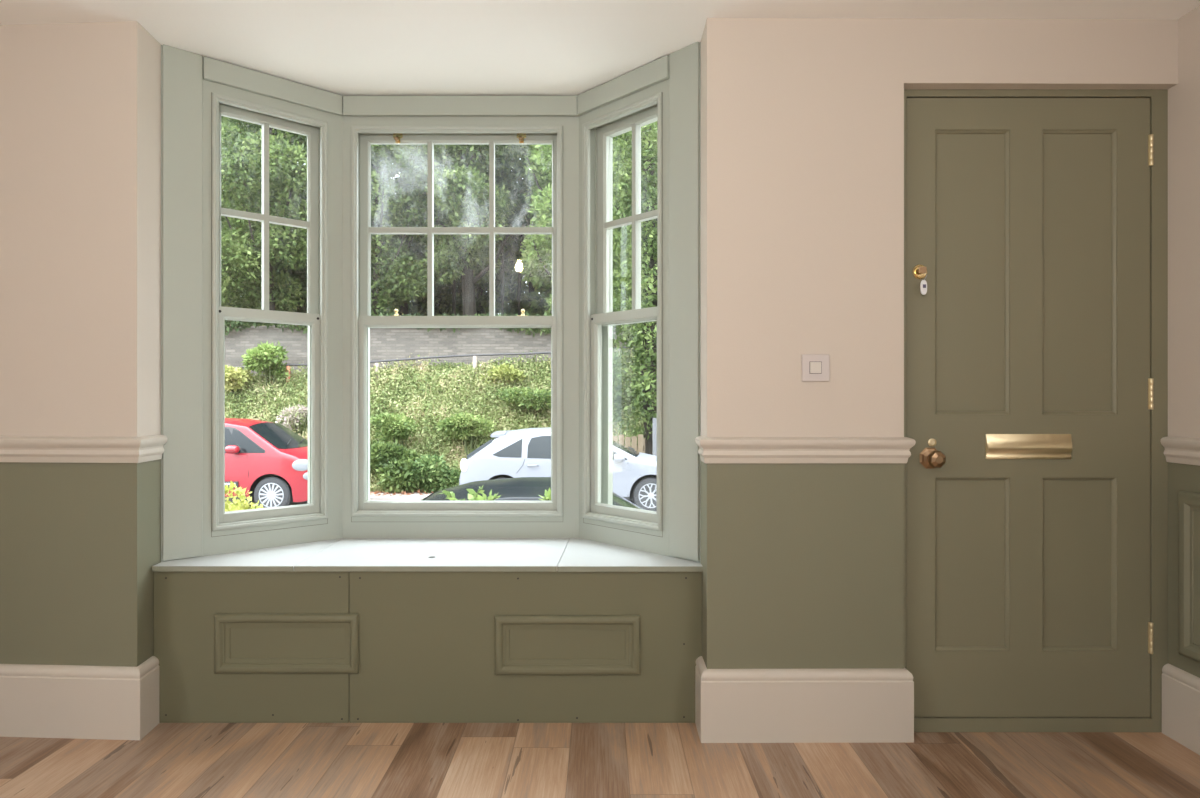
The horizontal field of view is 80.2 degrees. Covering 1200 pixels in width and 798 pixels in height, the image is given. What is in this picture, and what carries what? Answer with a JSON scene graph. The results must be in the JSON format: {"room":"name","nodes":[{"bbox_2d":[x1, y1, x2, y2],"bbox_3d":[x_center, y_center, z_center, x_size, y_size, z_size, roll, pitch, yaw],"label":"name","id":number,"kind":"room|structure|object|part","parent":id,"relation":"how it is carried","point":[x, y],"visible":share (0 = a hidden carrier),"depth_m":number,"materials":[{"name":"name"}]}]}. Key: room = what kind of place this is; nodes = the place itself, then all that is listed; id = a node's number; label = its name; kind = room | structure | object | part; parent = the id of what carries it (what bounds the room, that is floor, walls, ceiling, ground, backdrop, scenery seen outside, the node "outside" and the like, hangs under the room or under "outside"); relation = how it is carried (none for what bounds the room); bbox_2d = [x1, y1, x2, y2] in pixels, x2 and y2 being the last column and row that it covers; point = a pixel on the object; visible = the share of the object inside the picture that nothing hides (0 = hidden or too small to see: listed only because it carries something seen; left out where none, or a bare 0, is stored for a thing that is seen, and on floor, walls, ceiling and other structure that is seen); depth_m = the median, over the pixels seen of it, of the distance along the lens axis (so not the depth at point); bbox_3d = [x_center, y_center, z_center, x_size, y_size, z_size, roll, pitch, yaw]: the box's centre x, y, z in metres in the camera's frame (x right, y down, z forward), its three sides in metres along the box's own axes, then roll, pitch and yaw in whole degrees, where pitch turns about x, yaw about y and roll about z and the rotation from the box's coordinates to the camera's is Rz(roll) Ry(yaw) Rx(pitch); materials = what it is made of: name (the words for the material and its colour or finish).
{"room":"living room","nodes":[
{"label":"living room","id":0,"kind":"room"},
{"bbox_2d":[0,21,160,666],"bbox_3d":[-2.233,-0.064,2.438,1.534,2.267,0.365,0,0,0],"label":"wall","id":1,"kind":"structure","parent":0,"point":[80,103],"depth_m":2.27,"materials":[{"name":"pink paint"}]},
{"bbox_2d":[0,656,158,739],"bbox_3d":[-2.221,0.959,2.292,1.560,0.222,0.121,0,0,0],"label":"baseboard","id":2,"kind":"structure","parent":1,"relation":"attached to","point":[37,701],"depth_m":2.25,"materials":[{"name":"paint"}]},
{"bbox_2d":[0,435,167,462],"bbox_3d":[-2.219,0.161,2.312,1.565,0.082,0.170,0,0,0],"label":"trim","id":3,"kind":"structure","parent":1,"relation":"attached to","point":[143,448],"depth_m":2.25,"materials":[{"name":"paint"}]},
{"bbox_2d":[0,723,1199,797],"bbox_3d":[-0.589,1.130,-0.375,5.223,0.120,5.650,0,0,0],"label":"floor","id":4,"kind":"structure","parent":0,"point":[173,760],"depth_m":2.09,"materials":[{"name":"brown wood"}]},
{"bbox_2d":[152,538,702,722],"bbox_3d":[-0.572,0.809,2.574,1.820,0.521,0.482,0,0,0],"label":"window seat","id":5,"kind":"object","parent":4,"relation":"on","point":[340,630],"visible":0.98,"depth_m":2.35,"materials":[{"name":"paint"}]},
{"bbox_3d":[-1.152,0.819,2.360,0.644,0.501,0.018,0,0,0],"label":"panel","id":6,"kind":"part","parent":5,"relation":"part of","materials":[{"name":"green paint"}]},
{"bbox_3d":[-1.032,0.806,2.342,0.473,0.195,0.018,0,0,0],"label":"panel moulding","id":7,"kind":"part","parent":5,"relation":"part of","materials":[{"name":"green paint"}]},
{"bbox_3d":[-0.245,0.819,2.360,1.164,0.501,0.018,0,0,0],"label":"panel","id":8,"kind":"part","parent":5,"relation":"part of","materials":[{"name":"green paint"}]},
{"bbox_3d":[-0.107,0.811,2.342,0.478,0.194,0.018,0,0,0],"label":"panel moulding","id":9,"kind":"part","parent":5,"relation":"part of","materials":[{"name":"green paint"}]},
{"bbox_2d":[0,0,1199,95],"bbox_3d":[-0.589,-1.272,-0.115,5.223,0.150,6.170,0,0,0],"label":"ceiling","id":10,"kind":"structure","parent":0,"point":[341,47],"depth_m":2.29,"materials":[{"name":"paint"}]},
{"bbox_2d":[701,18,1177,668],"bbox_3d":[1.079,-0.064,2.344,1.487,2.267,0.213,0,0,0],"label":"wall","id":11,"kind":"structure","parent":0,"point":[802,119],"depth_m":2.24,"materials":[{"name":"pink paint"}]},
{"bbox_2d":[695,656,913,742],"bbox_3d":[0.646,0.959,2.283,0.664,0.222,0.136,0,0,0],"label":"baseboard","id":12,"kind":"structure","parent":11,"relation":"attached to","point":[732,705],"depth_m":2.22,"materials":[{"name":"paint"}]},
{"bbox_2d":[695,436,915,462],"bbox_3d":[0.646,0.161,2.269,0.672,0.082,0.116,0,0,0],"label":"trim","id":13,"kind":"structure","parent":11,"relation":"attached to","point":[711,449],"depth_m":2.22,"materials":[{"name":"paint"}]},
{"bbox_2d":[802,354,828,380],"bbox_3d":[0.676,-0.097,2.233,0.086,0.085,0.012,0,0,0],"label":"light switch","id":14,"kind":"object","parent":11,"relation":"attached to","point":[815,367],"visible":1,"depth_m":2.23,"materials":[{"name":"grey plastic"}]},
{"bbox_2d":[904,89,1167,731],"bbox_3d":[1.389,0.038,2.311,0.866,2.065,0.178,0,0,0],"label":"door","id":15,"kind":"structure","parent":11,"relation":"in","point":[1036,343],"depth_m":2.29,"materials":[{"name":"green paint"}]},
{"bbox_2d":[919,267,926,294],"bbox_3d":[1.026,-0.376,2.269,0.025,0.089,0.024,0,0,0],"label":"key","id":16,"kind":"object","parent":15,"relation":"attached to","point":[923,285],"visible":1,"depth_m":2.26,"materials":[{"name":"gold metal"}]},
{"bbox_3d":[1.028,-0.409,2.266,0.020,0.022,0.024,0,0,36],"label":"key blade","id":17,"kind":"part","parent":16,"relation":"part of","materials":[{"name":"gold metal"}]},
{"bbox_3d":[1.059,0.190,2.252,0.053,0.053,0.060,0,0,0],"label":"knob","id":18,"kind":"part","parent":15,"relation":"part of","materials":[{"name":"gold metal"}]},
{"bbox_3d":[1.377,0.153,2.284,0.275,0.080,0.012,0,0,0],"label":"letter plate","id":19,"kind":"part","parent":15,"relation":"part of","materials":[{"name":"gold metal"}]},
{"bbox_2d":[1168,5,1199,677],"bbox_3d":[1.923,-0.064,-0.275,0.200,2.267,5.450,0,0,0],"label":"wall","id":20,"kind":"structure","parent":0,"point":[1184,97],"depth_m":2.23,"materials":[{"name":"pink paint"}]},
{"bbox_2d":[1160,436,1199,465],"bbox_3d":[1.810,0.161,-0.358,0.026,0.082,5.283,0,0,0],"label":"trim","id":21,"kind":"structure","parent":20,"relation":"attached to","point":[1182,450],"depth_m":2.21,"materials":[{"name":"paint"}]},
{"bbox_2d":[1162,663,1199,754],"bbox_3d":[1.812,0.959,-0.358,0.022,0.222,5.283,0,0,0],"label":"baseboard","id":22,"kind":"structure","parent":20,"relation":"attached to","point":[1180,688],"depth_m":2.21,"materials":[{"name":"paint"}]},
{"bbox_2d":[1178,491,1199,662],"bbox_3d":[1.811,0.543,1.839,0.023,0.510,0.778,0,0,0],"label":"trim","id":23,"kind":"structure","parent":20,"relation":"attached to","point":[1188,502],"depth_m":2.19,"materials":[{"name":"green paint"}]},
{"bbox_3d":[-0.568,1.305,2.701,2.068,1.470,0.588,0,0,0],"label":"wall","id":24,"kind":"structure","parent":0,"visible":0},
{"bbox_2d":[162,44,202,560],"bbox_3d":[-1.432,-0.325,2.444,0.120,1.744,0.012,0,0,-41],"label":"trim","id":25,"kind":"structure","parent":24,"relation":"attached to","point":[182,70],"depth_m":2.44,"materials":[{"name":"green paint"}]},
{"bbox_2d":[161,45,342,561],"bbox_3d":[-1.275,-0.314,2.675,0.669,1.766,0.130,0,0,-41],"label":"trim","id":26,"kind":"structure","parent":24,"relation":"attached to","point":[238,542],"depth_m":2.67,"materials":[{"name":"green paint"}]},
{"bbox_2d":[211,92,327,536],"bbox_3d":[-1.278,-0.282,2.712,0.446,1.595,0.210,0,0,-41],"label":"window","id":27,"kind":"structure","parent":24,"relation":"in","point":[316,131],"depth_m":2.70,"materials":[{"name":"green paint"}]},
{"bbox_3d":[-1.271,-0.684,2.705,0.403,0.786,0.042,0,0,-41],"label":"sash","id":28,"kind":"part","parent":27,"relation":"part of","materials":[{"name":"paint"}]},
{"bbox_3d":[-1.239,0.067,2.669,0.403,0.796,0.042,0,0,-41],"label":"sash","id":29,"kind":"part","parent":27,"relation":"part of","materials":[{"name":"paint"}]},
{"bbox_2d":[203,56,341,115],"bbox_3d":[-1.198,-1.155,2.644,0.493,0.077,0.018,0,0,-41],"label":"trim","id":30,"kind":"structure","parent":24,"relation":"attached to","point":[216,71],"depth_m":2.62,"materials":[{"name":"green paint"}]},
{"bbox_2d":[351,126,562,521],"bbox_3d":[-0.565,-0.282,2.910,0.875,1.595,0.210,0,0,0],"label":"window","id":31,"kind":"structure","parent":24,"relation":"in","point":[362,137],"depth_m":2.83,"materials":[{"name":"green paint"}]},
{"bbox_3d":[-0.565,0.067,2.852,0.832,0.796,0.042,0,0,0],"label":"sash","id":32,"kind":"part","parent":31,"relation":"part of","materials":[{"name":"paint"}]},
{"bbox_3d":[-0.565,-0.684,2.900,0.832,0.786,0.042,0,0,0],"label":"sash","id":33,"kind":"part","parent":31,"relation":"part of","materials":[{"name":"paint"}]},
{"bbox_2d":[343,96,577,115],"bbox_3d":[-0.550,-1.155,2.806,0.932,0.077,0.018,0,0,0],"label":"trim","id":34,"kind":"structure","parent":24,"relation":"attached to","point":[352,105],"depth_m":2.80,"materials":[{"name":"green paint"}]},
{"bbox_2d":[343,116,578,537],"bbox_3d":[-0.548,-0.314,2.880,1.039,1.766,0.130,0,0,0],"label":"window frame","id":35,"kind":"structure","parent":24,"relation":"attached to","point":[567,526],"depth_m":2.81,"materials":[{"name":"green paint"}]},
{"bbox_2d":[582,92,662,536],"bbox_3d":[0.145,-0.282,2.717,0.210,1.595,0.446,0,0,-44],"label":"window","id":36,"kind":"structure","parent":24,"relation":"in","point":[593,508],"depth_m":2.78,"materials":[{"name":"green paint"}]},
{"bbox_3d":[0.104,0.067,2.677,0.042,0.796,0.403,0,0,-44],"label":"sash","id":37,"kind":"part","parent":36,"relation":"part of","materials":[{"name":"paint"}]},
{"bbox_3d":[0.170,-0.281,2.742,0.140,1.593,0.446,0,0,-44],"label":"frame","id":38,"kind":"part","parent":36,"relation":"part of","materials":[{"name":"green paint"}]},
{"bbox_3d":[0.138,-0.684,2.710,0.042,0.786,0.403,0,0,-44],"label":"sash","id":39,"kind":"part","parent":36,"relation":"part of","materials":[{"name":"paint"}]},
{"bbox_2d":[577,55,668,115],"bbox_3d":[0.076,-1.155,2.640,0.018,0.077,0.468,0,0,-44],"label":"trim","id":40,"kind":"structure","parent":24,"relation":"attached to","point":[657,71],"depth_m":2.61,"materials":[{"name":"green paint"}]},
{"bbox_2d":[579,42,700,562],"bbox_3d":[0.154,-0.314,2.666,0.130,1.766,0.655,0,0,-44],"label":"trim","id":41,"kind":"structure","parent":24,"relation":"attached to","point":[650,543],"depth_m":2.62,"materials":[{"name":"green paint"}]},
{"bbox_2d":[669,42,699,560],"bbox_3d":[0.288,-0.327,2.431,0.012,1.740,0.124,0,0,-44],"label":"trim","id":42,"kind":"structure","parent":24,"relation":"attached to","point":[684,63],"depth_m":2.42,"materials":[{"name":"green paint"}]},
{"label":"outside","id":43,"kind":"structure","parent":0,"visible":0},
{"bbox_3d":[0.000,0.480,39.350,120.000,3.520,41.300,0,0,0],"label":"ground wood","id":44,"kind":"structure","parent":43,"visible":0},
{"bbox_2d":[221,126,260,302],"bbox_3d":[-11.959,-5.886,20.360,4.950,9.964,4.823,0,0,37],"label":"tree","id":45,"kind":"object","parent":44,"relation":"on","point":[228,202],"visible":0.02,"depth_m":19.93,"materials":[{"name":"green plant"}]},
{"bbox_2d":[221,117,306,325],"bbox_3d":[-9.208,-5.877,20.069,4.138,10.025,4.443,0,0,42],"label":"tree","id":46,"kind":"object","parent":44,"relation":"on","point":[281,237],"visible":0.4,"depth_m":19.36,"materials":[{"name":"green plant"}]},
{"bbox_2d":[221,116,306,324],"bbox_3d":[-12.335,-8.102,25.034,5.460,14.653,5.134,0,0,28],"label":"tree","id":47,"kind":"object","parent":44,"relation":"on","point":[224,120],"visible":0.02,"depth_m":24.26,"materials":[{"name":"green plant"}]},
{"bbox_2d":[229,123,388,312],"bbox_3d":[-9.456,-8.023,23.805,5.354,14.798,5.436,0,0,43],"label":"tree","id":48,"kind":"object","parent":44,"relation":"on","point":[300,274],"visible":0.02,"depth_m":23.50,"materials":[{"name":"green plant"}]},
{"bbox_2d":[291,145,435,315],"bbox_3d":[-6.796,-6.301,21.020,3.850,10.164,3.886,0,0,-7],"label":"tree","id":49,"kind":"object","parent":44,"relation":"on","point":[391,264],"visible":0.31,"depth_m":20.78,"materials":[{"name":"green plant"}]},
{"bbox_2d":[373,152,462,315],"bbox_3d":[-7.067,-8.110,25.358,5.709,14.743,4.940,0,0,33],"label":"tree","id":50,"kind":"object","parent":44,"relation":"on","point":[420,306],"visible":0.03,"depth_m":24.83,"materials":[{"name":"green plant"}]},
{"bbox_2d":[221,116,617,314],"bbox_3d":[-7.488,-7.786,30.999,30.050,13.957,3.140,0,0,0],"label":"thicket","id":51,"kind":"object","parent":44,"relation":"on","point":[511,167],"visible":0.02,"depth_m":30.32,"materials":[{"name":"green plant"}]},
{"bbox_2d":[404,188,452,315],"bbox_3d":[-5.406,-4.237,23.043,1.909,6.015,1.899,0,0,0],"label":"sapling","id":52,"kind":"object","parent":44,"relation":"on","point":[408,207],"visible":0.02,"depth_m":22.99,"materials":[{"name":"green plant"}]},
{"bbox_3d":[-5.406,-6.210,23.043,1.909,2.068,1.899,0,0,0],"label":"crown","id":53,"kind":"part","parent":52,"relation":"part of","materials":[{"name":"green plant"}]},
{"bbox_2d":[225,325,642,375],"bbox_3d":[-8.000,-0.859,18.375,44.000,2.658,0.650,0,0,0],"label":"wall","id":54,"kind":"structure","parent":44,"relation":"on","point":[385,343],"depth_m":18.09,"materials":[{"name":"stone"}]},
{"bbox_2d":[225,311,642,336],"bbox_3d":[-4.990,-1.880,17.942,22.254,0.683,0.462,0,0,0],"label":"ivy","id":55,"kind":"object","parent":54,"relation":"attached to","point":[235,325],"visible":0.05,"depth_m":17.91,"materials":[{"name":"green plant"}]},
{"bbox_2d":[452,219,457,315],"bbox_3d":[-4.983,-4.221,24.204,1.938,5.986,1.942,0,0,0],"label":"sapling","id":56,"kind":"object","parent":44,"relation":"on","point":[454,281],"visible":0.02,"depth_m":24.15,"materials":[{"name":"green plant"}]},
{"bbox_2d":[389,145,533,315],"bbox_3d":[-3.963,-6.300,21.556,4.101,10.173,4.726,0,0,0],"label":"tree","id":57,"kind":"object","parent":44,"relation":"on","point":[459,189],"visible":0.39,"depth_m":20.72,"materials":[{"name":"green plant"}]},
{"bbox_2d":[423,154,525,315],"bbox_3d":[-4.531,-8.060,26.509,5.140,14.586,5.252,0,0,45],"label":"tree","id":58,"kind":"object","parent":44,"relation":"on","point":[508,266],"visible":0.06,"depth_m":25.93,"materials":[{"name":"green plant"}]},
{"bbox_2d":[481,180,516,235],"bbox_3d":[-3.582,-4.230,23.402,1.849,6.004,1.834,0,0,-43],"label":"sapling","id":59,"kind":"object","parent":44,"relation":"on","point":[486,180],"visible":0.02,"depth_m":23.19,"materials":[{"name":"green plant"}]},
{"bbox_2d":[486,168,530,312],"bbox_3d":[-3.104,-4.233,22.618,1.896,6.007,1.826,0,0,0],"label":"sapling","id":60,"kind":"object","parent":44,"relation":"on","point":[512,188],"visible":0.42,"depth_m":22.49,"materials":[{"name":"green plant"}]},
{"bbox_3d":[-3.104,-6.193,22.618,1.896,2.088,1.826,0,0,0],"label":"crown","id":61,"kind":"part","parent":60,"relation":"part of","materials":[{"name":"green plant"}]},
{"bbox_2d":[474,145,551,315],"bbox_3d":[-2.425,-8.020,24.849,4.934,14.684,5.627,0,0,21],"label":"tree","id":62,"kind":"object","parent":44,"relation":"on","point":[534,306],"visible":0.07,"depth_m":24.84,"materials":[{"name":"green plant"}]},
{"bbox_2d":[504,185,541,314],"bbox_3d":[-2.707,-4.249,24.023,1.968,6.041,1.853,0,0,0],"label":"sapling","id":63,"kind":"object","parent":44,"relation":"on","point":[524,224],"visible":0.16,"depth_m":23.96,"materials":[{"name":"green plant"}]},
{"bbox_3d":[-2.707,-6.218,24.023,1.968,2.103,1.853,0,0,0],"label":"crown","id":64,"kind":"part","parent":63,"relation":"part of","materials":[{"name":"green plant"}]},
{"bbox_2d":[518,145,621,315],"bbox_3d":[-1.090,-5.831,20.638,3.132,9.931,4.318,0,0,-13],"label":"tree","id":65,"kind":"object","parent":44,"relation":"on","point":[539,154],"visible":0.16,"depth_m":20.34,"materials":[{"name":"green plant"}]},
{"bbox_2d":[550,124,656,310],"bbox_3d":[0.703,-5.755,20.765,3.901,10.131,4.492,0,0,-31],"label":"tree","id":66,"kind":"object","parent":44,"relation":"on","point":[620,235],"visible":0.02,"depth_m":20.07,"materials":[{"name":"green plant"}]},
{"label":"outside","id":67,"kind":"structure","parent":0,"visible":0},
{"bbox_3d":[0.000,2.125,3.350,120.000,0.230,1.900,0,0,0],"label":"garden","id":68,"kind":"object","parent":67,"visible":0},
{"bbox_2d":[225,481,263,511],"bbox_3d":[-2.209,1.298,4.333,0.766,1.585,0.481,0,0,0],"label":"shrub","id":69,"kind":"object","parent":68,"relation":"on","point":[237,505],"visible":0.14,"depth_m":4.33,"materials":[{"name":"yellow plant"}]},
{"bbox_2d":[439,486,506,500],"bbox_3d":[-0.692,1.247,3.916,0.412,1.547,0.224,0,0,0],"label":"shoot","id":70,"kind":"object","parent":68,"relation":"on","point":[473,496],"visible":0.36,"depth_m":3.90,"materials":[{"name":"green plant"}]},
{"bbox_2d":[539,488,550,500],"bbox_3d":[-0.264,1.249,3.904,0.151,1.542,0.182,0,0,0],"label":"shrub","id":71,"kind":"object","parent":68,"relation":"on","point":[547,494],"visible":0.15,"depth_m":3.86,"materials":[{"name":"green plant"}]},
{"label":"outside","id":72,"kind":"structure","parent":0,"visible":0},
{"bbox_2d":[225,356,643,491],"bbox_3d":[-5.000,0.159,16.550,34.000,3.663,2.700,0,0,0],"label":"bank","id":73,"kind":"object","parent":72,"point":[535,373],"visible":0.09,"depth_m":16.84,"materials":[{"name":"plant"}]},
{"bbox_2d":[225,364,255,397],"bbox_3d":[-8.815,-0.417,17.139,0.898,0.859,0.944,0,0,0],"label":"shrub","id":74,"kind":"object","parent":73,"relation":"on","point":[235,378],"visible":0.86,"depth_m":16.97,"materials":[{"name":"yellow plant"}]},
{"bbox_2d":[240,340,292,392],"bbox_3d":[-8.175,-0.778,17.461,1.208,1.333,0.874,0,0,0],"label":"shrub","id":75,"kind":"object","parent":73,"relation":"on","point":[267,361],"visible":0.98,"depth_m":17.28,"materials":[{"name":"green plant"}]},
{"bbox_2d":[275,404,307,435],"bbox_3d":[-7.016,0.559,16.285,0.632,0.902,0.903,0,0,22],"label":"shrub","id":76,"kind":"object","parent":73,"relation":"on","point":[297,411],"visible":0.86,"depth_m":16.23,"materials":[{"name":"white plant"}]},
{"bbox_2d":[370,411,419,447],"bbox_3d":[-4.556,0.905,15.780,1.080,1.276,0.744,0,0,0],"label":"shrub","id":77,"kind":"object","parent":73,"relation":"on","point":[398,427],"visible":0.99,"depth_m":15.68,"materials":[{"name":"green plant"}]},
{"bbox_2d":[370,440,421,492],"bbox_3d":[-4.479,1.551,15.248,1.591,1.365,1.035,0,0,0],"label":"shrub","id":78,"kind":"object","parent":73,"relation":"on","point":[386,458],"visible":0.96,"depth_m":15.13,"materials":[{"name":"green plant"}]},
{"bbox_2d":[404,453,449,492],"bbox_3d":[-3.713,1.717,15.163,1.156,1.173,0.950,0,0,0],"label":"shrub","id":79,"kind":"object","parent":73,"relation":"on","point":[425,468],"visible":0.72,"depth_m":14.94,"materials":[{"name":"green plant"}]},
{"bbox_2d":[225,346,643,491],"bbox_3d":[-4.505,0.280,16.422,19.191,3.592,2.960,0,0,0],"label":"weeds","id":80,"kind":"object","parent":73,"relation":"on","point":[449,368],"visible":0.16,"depth_m":16.95,"materials":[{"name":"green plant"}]},
{"bbox_2d":[237,346,634,383],"bbox_3d":[-7.000,-0.736,17.620,30.002,1.837,0.110,0,0,0],"label":"guard rail","id":81,"kind":"object","parent":73,"relation":"on","point":[531,353],"visible":0.26,"depth_m":17.60,"materials":[{"name":"grey metal"}]},
{"bbox_3d":[-7.721,-0.367,17.620,0.110,0.900,0.110,0,0,0],"label":"post","id":82,"kind":"part","parent":81,"relation":"part of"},
{"bbox_3d":[-5.519,-0.441,17.620,0.110,0.900,0.110,0,0,0],"label":"post","id":83,"kind":"part","parent":81,"relation":"part of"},
{"bbox_3d":[-7.000,-0.860,17.620,30.002,1.589,0.052,0,0,0],"label":"rail","id":84,"kind":"part","parent":81,"relation":"part of","materials":[{"name":"grey metal"}]},
{"bbox_3d":[-3.093,-0.614,17.620,0.110,0.900,0.110,0,0,0],"label":"post","id":85,"kind":"part","parent":81,"relation":"part of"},
{"bbox_2d":[424,465,460,492],"bbox_3d":[-3.312,1.823,15.188,1.122,0.844,0.760,0,0,39],"label":"shrub","id":86,"kind":"object","parent":73,"relation":"on","point":[452,478],"visible":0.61,"depth_m":14.95,"materials":[{"name":"green plant"}]},
{"bbox_2d":[435,412,496,454],"bbox_3d":[-2.979,0.824,15.874,1.370,1.126,0.729,0,0,0],"label":"shrub","id":87,"kind":"object","parent":73,"relation":"on","point":[460,426],"visible":0.99,"depth_m":15.78,"materials":[{"name":"green plant"}]},
{"bbox_2d":[478,363,525,385],"bbox_3d":[-2.386,-0.579,17.249,1.200,0.624,0.650,0,0,0],"label":"shrub","id":88,"kind":"object","parent":73,"relation":"on","point":[502,372],"visible":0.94,"depth_m":17.15,"materials":[{"name":"yellow plant"}]},
{"bbox_2d":[495,386,550,419],"bbox_3d":[-1.558,0.100,16.598,1.806,0.828,1.239,0,0,0],"label":"shrub","id":89,"kind":"object","parent":73,"relation":"on","point":[536,399],"visible":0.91,"depth_m":16.33,"materials":[{"name":"green plant"}]},
{"bbox_2d":[613,121,656,454],"bbox_3d":[1.017,-2.265,15.112,2.988,8.623,2.003,0,0,0],"label":"tree","id":90,"kind":"object","parent":73,"relation":"on","point":[645,343],"visible":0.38,"depth_m":14.82,"materials":[{"name":"green plant"}]},
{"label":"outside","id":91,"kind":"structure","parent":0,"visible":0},
{"bbox_2d":[370,492,431,499],"bbox_3d":[0.000,2.110,14.975,120.000,0.260,1.250,0,0,0],"label":"pavement","id":92,"kind":"structure","parent":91,"point":[416,496],"depth_m":14.46,"materials":[{"name":"grey concrete"}]},
{"bbox_2d":[370,489,433,495],"bbox_3d":[-4.515,1.965,14.925,19.066,0.192,0.983,0,0,0],"label":"fallen leaves","id":93,"kind":"object","parent":92,"relation":"on","point":[377,491],"visible":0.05,"depth_m":14.74,"materials":[{"name":"plant"}]},
{"bbox_2d":[613,435,644,452],"bbox_3d":[0.565,1.352,14.529,0.710,1.256,0.082,0,0,0],"label":"fence","id":94,"kind":"object","parent":92,"relation":"on","point":[641,441],"visible":0.29,"depth_m":14.49,"materials":[{"name":"beige wood"}]},
{"bbox_2d":[652,418,656,455],"bbox_3d":[1.144,1.184,14.550,0.140,1.592,0.100,0,0,0],"label":"fence post","id":95,"kind":"object","parent":92,"relation":"on","point":[654,420],"visible":0.24,"depth_m":14.50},
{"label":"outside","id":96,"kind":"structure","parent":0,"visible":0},
{"bbox_2d":[230,500,634,509],"bbox_3d":[0.000,2.140,9.325,120.000,0.200,10.050,0,0,0],"label":"road","id":97,"kind":"structure","parent":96,"point":[292,503],"depth_m":14.04,"materials":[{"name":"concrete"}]},
{"bbox_2d":[225,418,307,507],"bbox_3d":[-7.131,1.195,13.550,4.150,1.690,2.204,0,0,0],"label":"compact car","id":98,"kind":"object","parent":97,"relation":"on","point":[269,459],"visible":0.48,"depth_m":12.69,"materials":[{"name":"red paint"}]},
{"bbox_3d":[-7.216,1.520,12.645,1.580,0.110,0.034,0,0,0],"label":"moulding","id":99,"kind":"part","parent":98,"relation":"part of","materials":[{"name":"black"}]},
{"bbox_2d":[225,445,239,453],"bbox_3d":[-6.468,0.892,12.588,0.185,0.155,0.280,0,0,0],"label":"mirror","id":100,"kind":"object","parent":98,"relation":"attached to","point":[230,449],"depth_m":12.49,"materials":[{"name":"red plastic"}]},
{"bbox_3d":[-7.161,1.805,12.675,1.840,0.130,0.028,0,0,0],"label":"sill","id":101,"kind":"part","parent":98,"relation":"part of","materials":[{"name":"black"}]},
{"bbox_2d":[421,477,644,509],"bbox_3d":[0.180,1.330,5.500,3.600,1.420,2.098,0,0,0],"label":"car","id":102,"kind":"object","parent":97,"relation":"on","point":[520,488],"visible":0.06,"depth_m":5.22,"materials":[{"name":"black paint"}]},
{"bbox_2d":[459,427,656,511],"bbox_3d":[-0.359,1.290,13.550,4.350,1.499,2.253,0,0,0],"label":"hatchback car","id":103,"kind":"object","parent":97,"relation":"on","point":[521,452],"visible":0.51,"depth_m":12.67,"materials":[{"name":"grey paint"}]},
{"bbox_2d":[460,458,467,471],"bbox_3d":[-2.439,1.180,12.733,0.189,0.240,0.057,0,0,34],"label":"tail lamp","id":104,"kind":"object","parent":103,"relation":"attached to","point":[464,463],"depth_m":12.70,"materials":[{"name":"white plastic"}]},
{"bbox_2d":[614,454,624,462],"bbox_3d":[0.344,1.042,12.563,0.185,0.155,0.280,0,0,0],"label":"mirror","id":105,"kind":"object","parent":103,"relation":"attached to","point":[618,458],"depth_m":12.46,"materials":[{"name":"white plastic"}]}
]}

